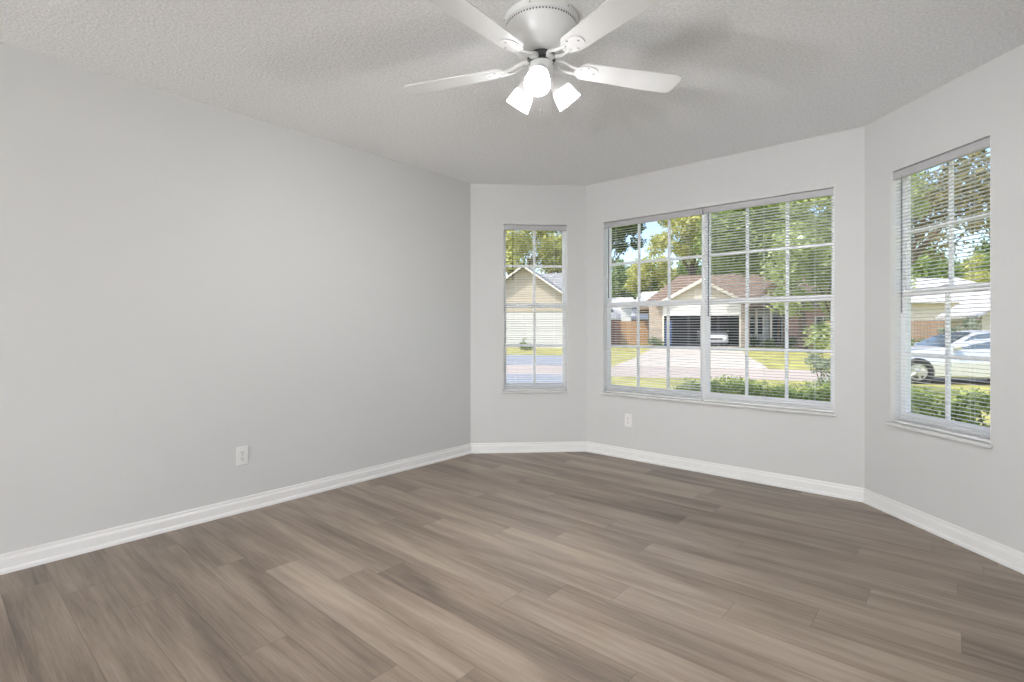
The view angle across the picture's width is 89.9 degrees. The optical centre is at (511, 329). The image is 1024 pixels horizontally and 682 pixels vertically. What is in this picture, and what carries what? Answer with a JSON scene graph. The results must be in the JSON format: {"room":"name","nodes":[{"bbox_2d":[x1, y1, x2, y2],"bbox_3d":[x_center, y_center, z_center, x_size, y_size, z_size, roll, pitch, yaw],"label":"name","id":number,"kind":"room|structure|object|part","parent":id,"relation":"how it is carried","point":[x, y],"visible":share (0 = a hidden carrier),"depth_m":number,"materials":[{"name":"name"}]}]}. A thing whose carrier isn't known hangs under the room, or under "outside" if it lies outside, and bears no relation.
{"room":"empty living room","nodes":[
{"label":"empty living room","id":0,"kind":"room"},
{"bbox_2d":[0,42,469,553],"bbox_3d":[-3.610,-0.029,0.994,0.135,2.900,9.859,0,0,41],"label":"wall","id":1,"kind":"structure","parent":0,"point":[185,283],"depth_m":2.96,"materials":[{"name":"paint"}]},
{"bbox_2d":[0,443,471,574],"bbox_3d":[-3.523,1.077,0.971,0.026,0.088,9.667,0,0,41],"label":"baseboard","id":2,"kind":"structure","parent":1,"relation":"attached to","point":[17,560],"depth_m":2.96,"materials":[{"name":"white wood"}]},
{"bbox_2d":[236,445,247,465],"bbox_3d":[-1.655,0.776,3.148,0.010,0.115,0.070,0,0,41],"label":"wall outlet","id":3,"kind":"object","parent":1,"relation":"attached to","point":[242,451],"visible":1,"depth_m":3.14,"materials":[{"name":"plastic"}]},
{"bbox_2d":[0,452,1023,681],"bbox_3d":[-1.919,1.121,0.076,3.635,0.001,10.468,0,0,41],"label":"floor","id":4,"kind":"structure","parent":0,"point":[544,566],"depth_m":2.18,"materials":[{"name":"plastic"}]},
{"bbox_2d":[0,0,1023,185],"bbox_3d":[-1.916,-1.399,0.080,3.645,0.160,10.438,0,0,41],"label":"ceiling","id":5,"kind":"structure","parent":0,"point":[755,74],"depth_m":2.57,"materials":[{"name":"white paint"}]},
{"bbox_2d":[405,0,680,127],"bbox_3d":[0.101,-1.125,2.152,1.263,0.386,1.218,0,0,41],"label":"ceiling fan","id":6,"kind":"object","parent":5,"relation":"hanging from","point":[540,33],"visible":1,"depth_m":2.10,"materials":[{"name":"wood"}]},
{"bbox_3d":[-0.257,-1.127,2.333,0.488,0.005,0.132,0,9,21],"label":"blade","id":7,"kind":"part","parent":6,"relation":"part of","materials":[{"name":"white wood"}]},
{"bbox_3d":[-0.129,-1.127,1.870,0.132,0.005,0.488,11,7,38],"label":"blade","id":8,"kind":"part","parent":6,"relation":"part of","materials":[{"name":"white wood"}]},
{"bbox_3d":[0.045,-1.021,2.258,0.107,0.092,0.107,0,40,-50],"label":"lamp shade","id":9,"kind":"part","parent":6,"relation":"part of","materials":[{"name":"white glass"}]},
{"bbox_3d":[0.107,-1.021,2.086,0.107,0.092,0.107,0,-40,10],"label":"lamp shade","id":10,"kind":"part","parent":6,"relation":"part of","materials":[{"name":"white glass"}]},
{"bbox_3d":[0.108,-1.030,2.094,0.054,0.094,0.054,0,-40,10],"label":"bulb","id":11,"kind":"part","parent":6,"relation":"part of","materials":[{"name":"white glass"}]},
{"bbox_3d":[0.144,-1.127,2.598,0.132,0.005,0.488,-9,0,3],"label":"blade","id":12,"kind":"part","parent":6,"relation":"part of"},
{"bbox_3d":[0.225,-1.021,2.225,0.107,0.092,0.107,-42,13,-15],"label":"lamp shade","id":13,"kind":"part","parent":6,"relation":"part of","materials":[{"name":"white glass"}]},
{"bbox_3d":[0.351,-1.127,1.848,0.132,0.005,0.488,11,-6,-33],"label":"blade","id":14,"kind":"part","parent":6,"relation":"part of","materials":[{"name":"white wood"}]},
{"bbox_3d":[0.520,-1.127,2.298,0.488,0.005,0.132,0,-9,-15],"label":"blade","id":15,"kind":"part","parent":6,"relation":"part of","materials":[{"name":"white wood"}]},
{"bbox_2d":[470,183,585,442],"bbox_3d":[0.148,-0.029,4.746,1.172,2.900,0.135,0,0,-4],"label":"wall","id":16,"kind":"structure","parent":0,"point":[495,416],"depth_m":4.67,"materials":[{"name":"paint"}]},
{"bbox_2d":[471,441,585,453],"bbox_3d":[0.154,1.077,4.665,1.060,0.088,0.026,0,0,-4],"label":"baseboard","id":17,"kind":"structure","parent":16,"relation":"attached to","point":[578,446],"depth_m":4.66,"materials":[{"name":"white wood"}]},
{"bbox_2d":[502,224,568,393],"bbox_3d":[0.210,-0.187,4.733,0.618,1.543,0.151,0,0,-4],"label":"window","id":18,"kind":"structure","parent":16,"relation":"in","point":[564,233],"depth_m":4.75,"materials":[{"name":"plastic"}]},
{"bbox_3d":[0.207,-0.573,4.778,0.565,0.748,0.020,0,0,-4],"label":"sash","id":19,"kind":"part","parent":18,"relation":"part of","materials":[{"name":"plastic"}]},
{"bbox_3d":[0.208,0.147,4.758,0.565,0.775,0.018,0,0,-4],"label":"sash","id":20,"kind":"part","parent":18,"relation":"part of","materials":[{"name":"plastic"}]},
{"bbox_2d":[504,225,566,390],"bbox_3d":[0.212,-0.194,4.704,0.581,1.514,0.039,0,0,-4],"label":"mini blind","id":21,"kind":"object","parent":18,"relation":"attached to","point":[506,227],"visible":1,"depth_m":4.70,"materials":[{"name":"plastic"}]},
{"bbox_3d":[0.212,0.556,4.709,0.573,0.014,0.025,0,0,-4],"label":"rail","id":22,"kind":"part","parent":21,"relation":"part of","materials":[{"name":"white plastic"}]},
{"bbox_3d":[0.212,0.575,4.704,0.618,0.020,0.093,0,0,-4],"label":"sill","id":23,"kind":"part","parent":18,"relation":"part of","materials":[{"name":"stone"}]},
{"bbox_2d":[525,231,561,273],"bbox_3d":[5.622,-5.358,53.325,7.797,13.284,8.590,0,0,41],"label":"tree","id":24,"kind":"object","parent":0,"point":[531,257],"visible":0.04,"depth_m":53.22,"materials":[{"name":"green plant"}]},
{"bbox_2d":[586,126,864,487],"bbox_3d":[1.531,-0.029,4.075,2.237,2.900,0.135,0,0,41],"label":"wall","id":25,"kind":"structure","parent":0,"point":[831,449],"depth_m":3.77,"materials":[{"name":"paint"}]},
{"bbox_2d":[625,413,631,426],"bbox_3d":[1.005,0.788,4.431,0.070,0.115,0.010,0,0,41],"label":"wall outlet","id":26,"kind":"object","parent":25,"relation":"attached to","point":[628,417],"visible":1,"depth_m":4.43,"materials":[{"name":"plastic"}]},
{"bbox_2d":[600,186,836,416],"bbox_3d":[1.522,-0.187,4.058,1.807,1.543,0.151,0,0,41],"label":"window","id":27,"kind":"structure","parent":25,"relation":"in","point":[795,402],"depth_m":4.06,"materials":[{"name":"plastic"}]},
{"bbox_2d":[604,208,702,400],"bbox_3d":[1.167,-0.194,4.326,0.882,1.514,0.039,0,0,41],"label":"mini blind","id":28,"kind":"object","parent":27,"relation":"attached to","point":[694,212],"visible":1,"depth_m":4.29,"materials":[{"name":"plastic"}]},
{"bbox_3d":[1.171,0.556,4.330,0.874,0.014,0.025,0,0,41],"label":"rail","id":29,"kind":"part","parent":28,"relation":"part of","materials":[{"name":"white plastic"}]},
{"bbox_3d":[1.201,0.147,4.369,0.860,0.775,0.018,0,0,41],"label":"sash","id":30,"kind":"part","parent":27,"relation":"part of","materials":[{"name":"plastic"}]},
{"bbox_3d":[1.214,-0.197,4.384,0.883,1.523,0.060,0,0,41],"label":"frame","id":31,"kind":"part","parent":27,"relation":"part of","materials":[{"name":"plastic"}]},
{"bbox_3d":[1.214,-0.573,4.384,0.860,0.748,0.020,0,0,41],"label":"sash","id":32,"kind":"part","parent":27,"relation":"part of","materials":[{"name":"plastic"}]},
{"bbox_3d":[1.504,0.575,4.036,1.807,0.020,0.093,0,0,41],"label":"sill","id":33,"kind":"part","parent":27,"relation":"part of","materials":[{"name":"stone"}]},
{"bbox_2d":[703,188,833,412],"bbox_3d":[1.840,-0.194,3.746,0.882,1.514,0.039,0,0,41],"label":"mini blind","id":34,"kind":"object","parent":27,"relation":"attached to","point":[826,192],"visible":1,"depth_m":3.71,"materials":[{"name":"plastic"}]},
{"bbox_3d":[1.843,0.556,3.750,0.874,0.014,0.025,0,0,41],"label":"rail","id":35,"kind":"part","parent":34,"relation":"part of","materials":[{"name":"white plastic"}]},
{"bbox_3d":[1.843,-0.180,3.750,0.655,1.468,0.028,0,0,41],"label":"ladder cord","id":36,"kind":"part","parent":34,"relation":"part of","materials":[{"name":"white fabric"}]},
{"bbox_3d":[1.891,-0.197,3.800,0.883,1.523,0.060,0,0,41],"label":"frame","id":37,"kind":"part","parent":27,"relation":"part of","materials":[{"name":"plastic"}]},
{"bbox_3d":[1.878,0.147,3.785,0.860,0.775,0.018,0,0,41],"label":"sash","id":38,"kind":"part","parent":27,"relation":"part of","materials":[{"name":"plastic"}]},
{"bbox_3d":[1.891,-0.573,3.800,0.860,0.748,0.020,0,0,41],"label":"sash","id":39,"kind":"part","parent":27,"relation":"part of","materials":[{"name":"plastic"}]},
{"bbox_2d":[586,441,863,501],"bbox_3d":[1.478,1.077,4.013,2.125,0.088,0.026,0,0,41],"label":"baseboard","id":40,"kind":"structure","parent":25,"relation":"attached to","point":[853,493],"depth_m":3.84,"materials":[{"name":"white wood"}]},
{"bbox_2d":[485,452,1007,567],"bbox_3d":[-1.916,1.264,0.080,3.865,0.276,10.658,0,0,41],"label":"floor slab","id":41,"kind":"structure","parent":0,"point":[1000,565],"depth_m":2.89,"materials":[{"name":"concrete"}]},
{"bbox_2d":[865,44,1023,552],"bbox_3d":[2.398,-0.029,2.805,0.135,2.900,1.172,0,0,-4],"label":"wall","id":42,"kind":"structure","parent":0,"point":[976,489],"depth_m":2.67,"materials":[{"name":"paint"}]},
{"bbox_2d":[885,134,992,448],"bbox_3d":[2.378,-0.187,2.824,0.151,1.543,0.638,0,0,-4],"label":"window","id":43,"kind":"structure","parent":42,"relation":"in","point":[894,318],"depth_m":3.10,"materials":[{"name":"plastic"}]},
{"bbox_3d":[2.349,0.575,2.822,0.093,0.020,0.638,0,0,-4],"label":"sill","id":44,"kind":"part","parent":43,"relation":"part of","materials":[{"name":"stone"}]},
{"bbox_2d":[893,137,989,442],"bbox_3d":[2.349,-0.194,2.822,0.039,1.514,0.601,0,0,-4],"label":"mini blind","id":45,"kind":"object","parent":43,"relation":"attached to","point":[983,144],"visible":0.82,"depth_m":2.79,"materials":[{"name":"plastic"}]},
{"bbox_3d":[2.355,0.556,2.822,0.025,0.014,0.593,0,0,-4],"label":"rail","id":46,"kind":"part","parent":45,"relation":"part of","materials":[{"name":"white plastic"}]},
{"bbox_3d":[2.424,-0.197,2.828,0.060,1.523,0.608,0,0,-4],"label":"frame","id":47,"kind":"part","parent":43,"relation":"part of","materials":[{"name":"plastic"}]},
{"bbox_3d":[2.404,0.147,2.826,0.018,0.775,0.585,0,0,-4],"label":"sash","id":48,"kind":"part","parent":43,"relation":"part of","materials":[{"name":"plastic"}]},
{"bbox_3d":[2.424,-0.573,2.828,0.020,0.748,0.585,0,0,-4],"label":"sash","id":49,"kind":"part","parent":43,"relation":"part of","materials":[{"name":"plastic"}]},
{"bbox_2d":[862,488,1023,573],"bbox_3d":[2.317,1.077,2.800,0.026,0.088,1.060,0,0,-4],"label":"baseboard","id":50,"kind":"structure","parent":42,"relation":"attached to","point":[1009,557],"depth_m":2.71,"materials":[{"name":"white wood"}]},
{"label":"outside","id":51,"kind":"structure","parent":0,"visible":0},
{"bbox_2d":[611,342,783,346],"bbox_3d":[39.185,1.332,91.607,242.755,0.300,203.276,0,0,41],"label":"lawn","id":52,"kind":"structure","parent":51,"point":[641,342],"depth_m":39.43,"materials":[{"name":"green plant"}]},
{"bbox_2d":[506,230,561,275],"bbox_3d":[0.568,-6.170,46.406,9.813,14.926,10.270,0,0,-42],"label":"tree","id":53,"kind":"object","parent":52,"relation":"on","point":[515,248],"visible":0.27,"depth_m":44.23,"materials":[{"name":"green plant"}]},
{"bbox_2d":[611,322,619,343],"bbox_3d":[4.855,0.322,40.339,7.200,1.920,0.161,0,0,14],"label":"wooden fence","id":54,"kind":"object","parent":52,"relation":"on","point":[613,324],"visible":0.06,"depth_m":39.45,"materials":[{"name":"wood"}]},
{"bbox_2d":[612,223,646,266],"bbox_3d":[9.274,-6.356,44.939,6.491,15.280,6.462,0,0,-40],"label":"tree","id":55,"kind":"object","parent":52,"relation":"on","point":[629,227],"visible":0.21,"depth_m":44.22,"materials":[{"name":"green plant"}]},
{"bbox_2d":[611,291,657,341],"bbox_3d":[12.665,-1.369,52.568,8.600,5.100,10.870,0,0,14],"label":"house","id":56,"kind":"structure","parent":52,"relation":"on","point":[619,299],"depth_m":49.05,"materials":[{"name":"white"}]},
{"bbox_2d":[621,321,647,344],"bbox_3d":[9.302,0.322,38.983,1.990,1.920,0.160,0,0,14],"label":"wooden fence","id":57,"kind":"object","parent":52,"relation":"on","point":[622,325],"visible":0.62,"depth_m":38.94,"materials":[{"name":"brown wood"}]},
{"bbox_2d":[612,256,663,298],"bbox_3d":[16.055,-4.426,71.659,11.795,11.461,10.946,0,0,26],"label":"tree","id":58,"kind":"object","parent":52,"relation":"on","point":[622,267],"visible":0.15,"depth_m":69.93,"materials":[{"name":"green plant"}]},
{"bbox_2d":[624,255,677,291],"bbox_3d":[18.837,-4.125,64.266,8.720,10.824,8.484,0,0,41],"label":"tree","id":59,"kind":"object","parent":52,"relation":"on","point":[645,265],"visible":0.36,"depth_m":62.72,"materials":[{"name":"green plant"}]},
{"bbox_2d":[645,215,701,274],"bbox_3d":[18.976,-7.140,52.172,10.578,16.847,9.424,0,0,-8],"label":"tree","id":60,"kind":"object","parent":52,"relation":"on","point":[699,217],"visible":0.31,"depth_m":50.78,"materials":[{"name":"green plant"}]},
{"bbox_2d":[675,259,733,276],"bbox_3d":[22.858,-3.934,61.506,8.170,10.450,8.243,0,0,36],"label":"tree","id":61,"kind":"object","parent":52,"relation":"on","point":[681,265],"visible":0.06,"depth_m":60.76,"materials":[{"name":"green plant"}]},
{"bbox_2d":[640,273,830,346],"bbox_3d":[17.392,-1.504,38.812,15.200,5.470,10.540,0,0,14],"label":"house","id":62,"kind":"structure","parent":52,"relation":"on","point":[769,315],"depth_m":35.85,"materials":[{"name":"beige brick"}]},
{"bbox_2d":[664,321,671,345],"bbox_3d":[11.131,0.286,36.572,0.500,1.750,0.512,0,0,15],"label":"storage cabinet","id":63,"kind":"object","parent":62,"relation":"in","point":[665,325],"visible":0.38,"depth_m":36.37,"materials":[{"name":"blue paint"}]},
{"bbox_3d":[10.957,0.257,36.384,0.227,1.630,0.021,0,0,15],"label":"door","id":64,"kind":"part","parent":63,"relation":"part of","materials":[{"name":"beige paint"}]},
{"bbox_3d":[11.193,0.257,36.323,0.227,1.630,0.021,0,0,15],"label":"door","id":65,"kind":"part","parent":63,"relation":"part of","materials":[{"name":"grey metal"}]},
{"bbox_2d":[694,290,701,298],"bbox_3d":[12.863,-2.318,34.880,0.840,0.700,0.060,0,0,15],"label":"gable vent","id":66,"kind":"object","parent":62,"relation":"attached to","point":[699,296],"depth_m":34.92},
{"bbox_2d":[696,326,728,345],"bbox_3d":[14.569,0.464,37.365,2.180,1.515,4.615,0,0,15],"label":"car","id":67,"kind":"object","parent":62,"relation":"in","point":[719,340],"visible":0.6,"depth_m":35.56,"materials":[{"name":"paint"}]},
{"bbox_3d":[17.090,-0.269,36.047,0.960,1.260,0.015,0,0,14],"label":"pane","id":68,"kind":"part","parent":62,"relation":"part of","materials":[{"name":"glass"}]},
{"bbox_3d":[16.798,-0.139,35.237,0.200,2.640,0.200,0,0,15],"label":"porch post","id":69,"kind":"part","parent":62,"relation":"part of","materials":[{"name":"white wood"}]},
{"bbox_3d":[17.688,-0.139,35.006,0.200,2.640,0.200,0,0,15],"label":"porch post","id":70,"kind":"part","parent":62,"relation":"part of","materials":[{"name":"white wood"}]},
{"bbox_3d":[18.327,0.132,35.698,0.730,2.100,0.100,0,0,15],"label":"door","id":71,"kind":"part","parent":62,"relation":"part of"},
{"bbox_3d":[20.810,0.032,34.258,0.860,1.660,0.015,0,0,15],"label":"pane","id":72,"kind":"part","parent":62,"relation":"part of","materials":[{"name":"glass"}]},
{"bbox_2d":[750,335,760,345],"bbox_3d":[16.508,0.806,35.042,1.008,0.872,0.940,0,0,-14],"label":"shrub","id":73,"kind":"object","parent":52,"relation":"on","point":[752,344],"visible":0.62,"depth_m":34.84,"materials":[{"name":"green plant"}]},
{"bbox_2d":[761,337,775,346],"bbox_3d":[17.383,0.912,34.679,0.975,0.756,0.864,0,0,41],"label":"shrub","id":74,"kind":"object","parent":52,"relation":"on","point":[771,337],"visible":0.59,"depth_m":34.60,"materials":[{"name":"green plant"}]},
{"bbox_2d":[762,281,791,346],"bbox_3d":[17.779,-0.991,33.742,2.055,4.547,2.266,0,0,13],"label":"tree","id":75,"kind":"object","parent":52,"relation":"on","point":[775,287],"visible":0.13,"depth_m":33.74,"materials":[{"name":"green plant"}]},
{"bbox_2d":[781,336,796,346],"bbox_3d":[18.364,0.850,34.049,1.008,0.849,1.243,0,0,41],"label":"shrub","id":76,"kind":"object","parent":52,"relation":"on","point":[791,341],"visible":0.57,"depth_m":34.01,"materials":[{"name":"green plant"}]},
{"bbox_2d":[804,209,831,275],"bbox_3d":[38.060,-7.141,62.112,9.325,16.899,11.405,0,0,22],"label":"tree","id":77,"kind":"object","parent":52,"relation":"on","point":[830,209],"visible":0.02,"depth_m":60.48,"materials":[{"name":"green plant"}]},
{"bbox_2d":[911,278,977,320],"bbox_3d":[31.880,-1.393,40.198,10.800,5.150,9.000,0,0,14],"label":"house","id":78,"kind":"structure","parent":52,"relation":"on","point":[928,305],"depth_m":36.78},
{"bbox_2d":[911,244,989,278],"bbox_3d":[47.810,-4.146,57.899,10.880,10.912,12.039,0,0,41],"label":"tree","id":79,"kind":"object","parent":52,"relation":"on","point":[931,248],"visible":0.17,"depth_m":55.09,"materials":[{"name":"green plant"}]},
{"bbox_2d":[959,253,989,282],"bbox_3d":[41.312,-2.781,44.992,4.142,8.128,4.967,0,0,16],"label":"tree","id":80,"kind":"object","parent":52,"relation":"on","point":[982,255],"visible":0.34,"depth_m":44.40,"materials":[{"name":"green plant"}]},
{"bbox_2d":[965,233,989,268],"bbox_3d":[58.456,-5.138,61.872,13.673,12.878,13.412,0,0,41],"label":"tree","id":81,"kind":"object","parent":52,"relation":"on","point":[986,242],"visible":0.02,"depth_m":60.79,"materials":[{"name":"green plant"}]},
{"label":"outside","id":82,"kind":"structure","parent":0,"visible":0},
{"bbox_2d":[614,346,766,368],"bbox_3d":[9.423,1.407,26.492,5.285,0.489,18.533,0,0,21],"label":"driveway","id":83,"kind":"structure","parent":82,"point":[736,354],"depth_m":21.97,"materials":[{"name":"concrete"}]},
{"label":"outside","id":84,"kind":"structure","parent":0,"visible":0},
{"bbox_2d":[506,355,561,365],"bbox_3d":[-1.934,1.470,23.276,9.600,0.363,5.900,0,0,14],"label":"driveway","id":85,"kind":"structure","parent":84,"point":[546,358],"depth_m":22.34,"materials":[{"name":"grey concrete"}]},
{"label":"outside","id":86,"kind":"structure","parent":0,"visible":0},
{"bbox_2d":[506,373,561,382],"bbox_3d":[-3.859,1.502,12.477,10.798,0.300,8.614,0,0,11],"label":"driveway","id":87,"kind":"structure","parent":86,"point":[507,374],"depth_m":14.33,"materials":[{"name":"grey concrete"}]},
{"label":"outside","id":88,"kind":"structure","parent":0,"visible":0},
{"bbox_2d":[611,376,989,425],"bbox_3d":[11.405,1.521,-15.809,212.687,0.300,142.396,0,0,41],"label":"lawn","id":89,"kind":"structure","parent":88,"point":[775,383],"depth_m":12.47,"materials":[{"name":"green plant"}]},
{"bbox_2d":[666,377,723,392],"bbox_3d":[2.196,1.008,6.090,0.656,0.842,0.620,0,0,41],"label":"bush","id":90,"kind":"object","parent":89,"relation":"on","point":[690,383],"visible":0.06,"depth_m":6.04,"materials":[{"name":"green plant"}]},
{"bbox_2d":[711,375,760,395],"bbox_3d":[2.526,0.974,5.870,0.694,0.907,0.650,0,0,41],"label":"bush","id":91,"kind":"object","parent":89,"relation":"on","point":[733,384],"visible":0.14,"depth_m":5.80,"materials":[{"name":"green plant"}]},
{"bbox_2d":[738,380,800,397],"bbox_3d":[2.817,0.993,5.668,0.680,0.871,0.629,0,0,41],"label":"bush","id":92,"kind":"object","parent":89,"relation":"on","point":[767,391],"visible":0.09,"depth_m":5.57,"materials":[{"name":"green plant"}]},
{"bbox_2d":[770,382,827,400],"bbox_3d":[3.039,0.997,5.358,0.642,0.861,0.609,0,0,41],"label":"bush","id":93,"kind":"object","parent":89,"relation":"on","point":[807,395],"visible":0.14,"depth_m":5.34,"materials":[{"name":"green plant"}]},
{"bbox_2d":[799,352,830,390],"bbox_3d":[4.760,0.869,7.777,0.608,1.114,0.616,0,0,-14],"label":"shrub","id":94,"kind":"object","parent":89,"relation":"on","point":[825,366],"visible":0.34,"depth_m":7.74,"materials":[{"name":"green plant"}]},
{"bbox_2d":[811,380,830,401],"bbox_3d":[3.358,0.962,5.141,0.631,0.934,0.587,0,0,41],"label":"bush","id":95,"kind":"object","parent":89,"relation":"on","point":[823,387],"visible":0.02,"depth_m":5.21,"materials":[{"name":"green plant"}]},
{"bbox_2d":[757,170,934,353],"bbox_3d":[6.365,-1.412,9.853,2.822,5.772,2.518,0,0,-1],"label":"tree","id":96,"kind":"object","parent":89,"relation":"on","point":[828,312],"visible":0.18,"depth_m":10.17,"materials":[{"name":"green plant"}]},
{"bbox_2d":[911,385,935,413],"bbox_3d":[3.676,0.977,4.948,0.676,0.903,0.586,0,0,41],"label":"bush","id":97,"kind":"object","parent":89,"relation":"on","point":[924,388],"visible":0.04,"depth_m":4.71,"materials":[{"name":"green plant"}]},
{"bbox_2d":[911,391,984,424],"bbox_3d":[3.902,0.997,4.643,0.644,0.863,0.610,0,0,41],"label":"bush","id":98,"kind":"object","parent":89,"relation":"on","point":[966,405],"visible":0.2,"depth_m":4.51,"materials":[{"name":"green plant"}]},
{"bbox_2d":[952,387,989,426],"bbox_3d":[4.219,0.964,4.442,0.680,0.927,0.594,0,0,41],"label":"bush","id":99,"kind":"object","parent":89,"relation":"on","point":[974,394],"visible":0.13,"depth_m":4.43,"materials":[{"name":"green plant"}]},
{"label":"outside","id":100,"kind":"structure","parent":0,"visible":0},
{"bbox_2d":[506,347,830,369],"bbox_3d":[21.545,1.426,23.401,196.214,0.490,109.043,0,0,41],"label":"lawn","id":101,"kind":"structure","parent":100,"point":[770,356],"depth_m":25.64,"materials":[{"name":"green plant"}]},
{"bbox_2d":[519,341,532,349],"bbox_3d":[0.780,0.988,30.777,1.247,0.673,1.049,0,0,41],"label":"shrub","id":102,"kind":"object","parent":101,"relation":"on","point":[523,342],"visible":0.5,"depth_m":30.66,"materials":[{"name":"green plant"}]},
{"bbox_2d":[506,268,612,347],"bbox_3d":[2.543,-1.551,38.489,9.350,5.550,10.800,0,0,14],"label":"house","id":103,"kind":"structure","parent":101,"relation":"on","point":[517,273],"depth_m":33.83,"materials":[{"name":"beige"}]},
{"bbox_3d":[0.829,0.024,33.959,5.800,2.400,0.070,0,0,15],"label":"garage door","id":104,"kind":"part","parent":103,"relation":"part of","materials":[{"name":"beige metal"}]},
{"bbox_2d":[646,336,664,345],"bbox_3d":[9.825,0.860,35.091,1.236,0.834,1.125,0,0,41],"label":"shrub","id":105,"kind":"object","parent":101,"relation":"on","point":[657,340],"visible":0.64,"depth_m":34.91,"materials":[{"name":"green plant"}]},
{"bbox_2d":[691,197,828,348],"bbox_3d":[14.247,-5.396,30.466,9.061,13.456,8.365,0,0,-44],"label":"tree","id":106,"kind":"object","parent":101,"relation":"on","point":[800,345],"visible":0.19,"depth_m":28.62,"materials":[{"name":"green plant"}]},
{"bbox_2d":[826,320,944,342],"bbox_3d":[19.639,0.435,27.013,5.500,1.820,0.161,0,0,15],"label":"wooden fence","id":107,"kind":"object","parent":101,"relation":"on","point":[913,327],"visible":0.09,"depth_m":26.50,"materials":[{"name":"brown wood"}]},
{"bbox_2d":[803,149,989,265],"bbox_3d":[18.033,-4.363,24.157,7.492,11.501,8.551,0,0,-2],"label":"tree","id":108,"kind":"object","parent":101,"relation":"on","point":[982,151],"visible":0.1,"depth_m":21.91,"materials":[{"name":"green plant"}]},
{"bbox_2d":[911,337,924,345],"bbox_3d":[16.023,0.783,20.669,1.233,1.196,1.374,0,0,41],"label":"shrub","id":109,"kind":"object","parent":101,"relation":"on","point":[914,339],"visible":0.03,"depth_m":20.36,"materials":[{"name":"green plant"}]},
{"bbox_2d":[937,316,981,333],"bbox_3d":[19.053,0.397,21.876,1.486,1.920,1.483,0,0,41],"label":"shrub","id":110,"kind":"object","parent":101,"relation":"on","point":[969,320],"visible":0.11,"depth_m":21.43,"materials":[{"name":"green plant"}]},
{"bbox_2d":[935,291,989,331],"bbox_3d":[28.391,-0.961,27.905,7.200,4.380,4.150,0,0,14],"label":"house","id":111,"kind":"structure","parent":101,"relation":"on","point":[967,313],"depth_m":28.59,"materials":[{"name":"beige"}]},
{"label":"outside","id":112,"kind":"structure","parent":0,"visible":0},
{"bbox_2d":[506,365,989,384],"bbox_3d":[18.804,1.521,12.800,190.059,0.300,96.580,0,0,41],"label":"road","id":113,"kind":"structure","parent":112,"point":[805,374],"depth_m":15.85,"materials":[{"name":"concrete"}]},
{"bbox_2d":[911,330,989,383],"bbox_3d":[11.627,0.730,13.261,4.246,1.394,2.006,0,0,14],"label":"car","id":114,"kind":"object","parent":113,"relation":"on","point":[969,339],"visible":0.3,"depth_m":12.67,"materials":[{"name":"silver metal"}]},
{"bbox_2d":[952,345,962,349],"bbox_3d":[10.873,0.438,12.520,0.184,0.120,0.193,0,0,15],"label":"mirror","id":115,"kind":"object","parent":114,"relation":"attached to","point":[953,345],"depth_m":12.46,"materials":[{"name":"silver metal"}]},
{"bbox_3d":[11.865,0.295,12.480,1.996,0.414,0.186,0,0,15],"label":"glass","id":116,"kind":"part","parent":114,"relation":"part of","materials":[{"name":"glass"}]}
]}

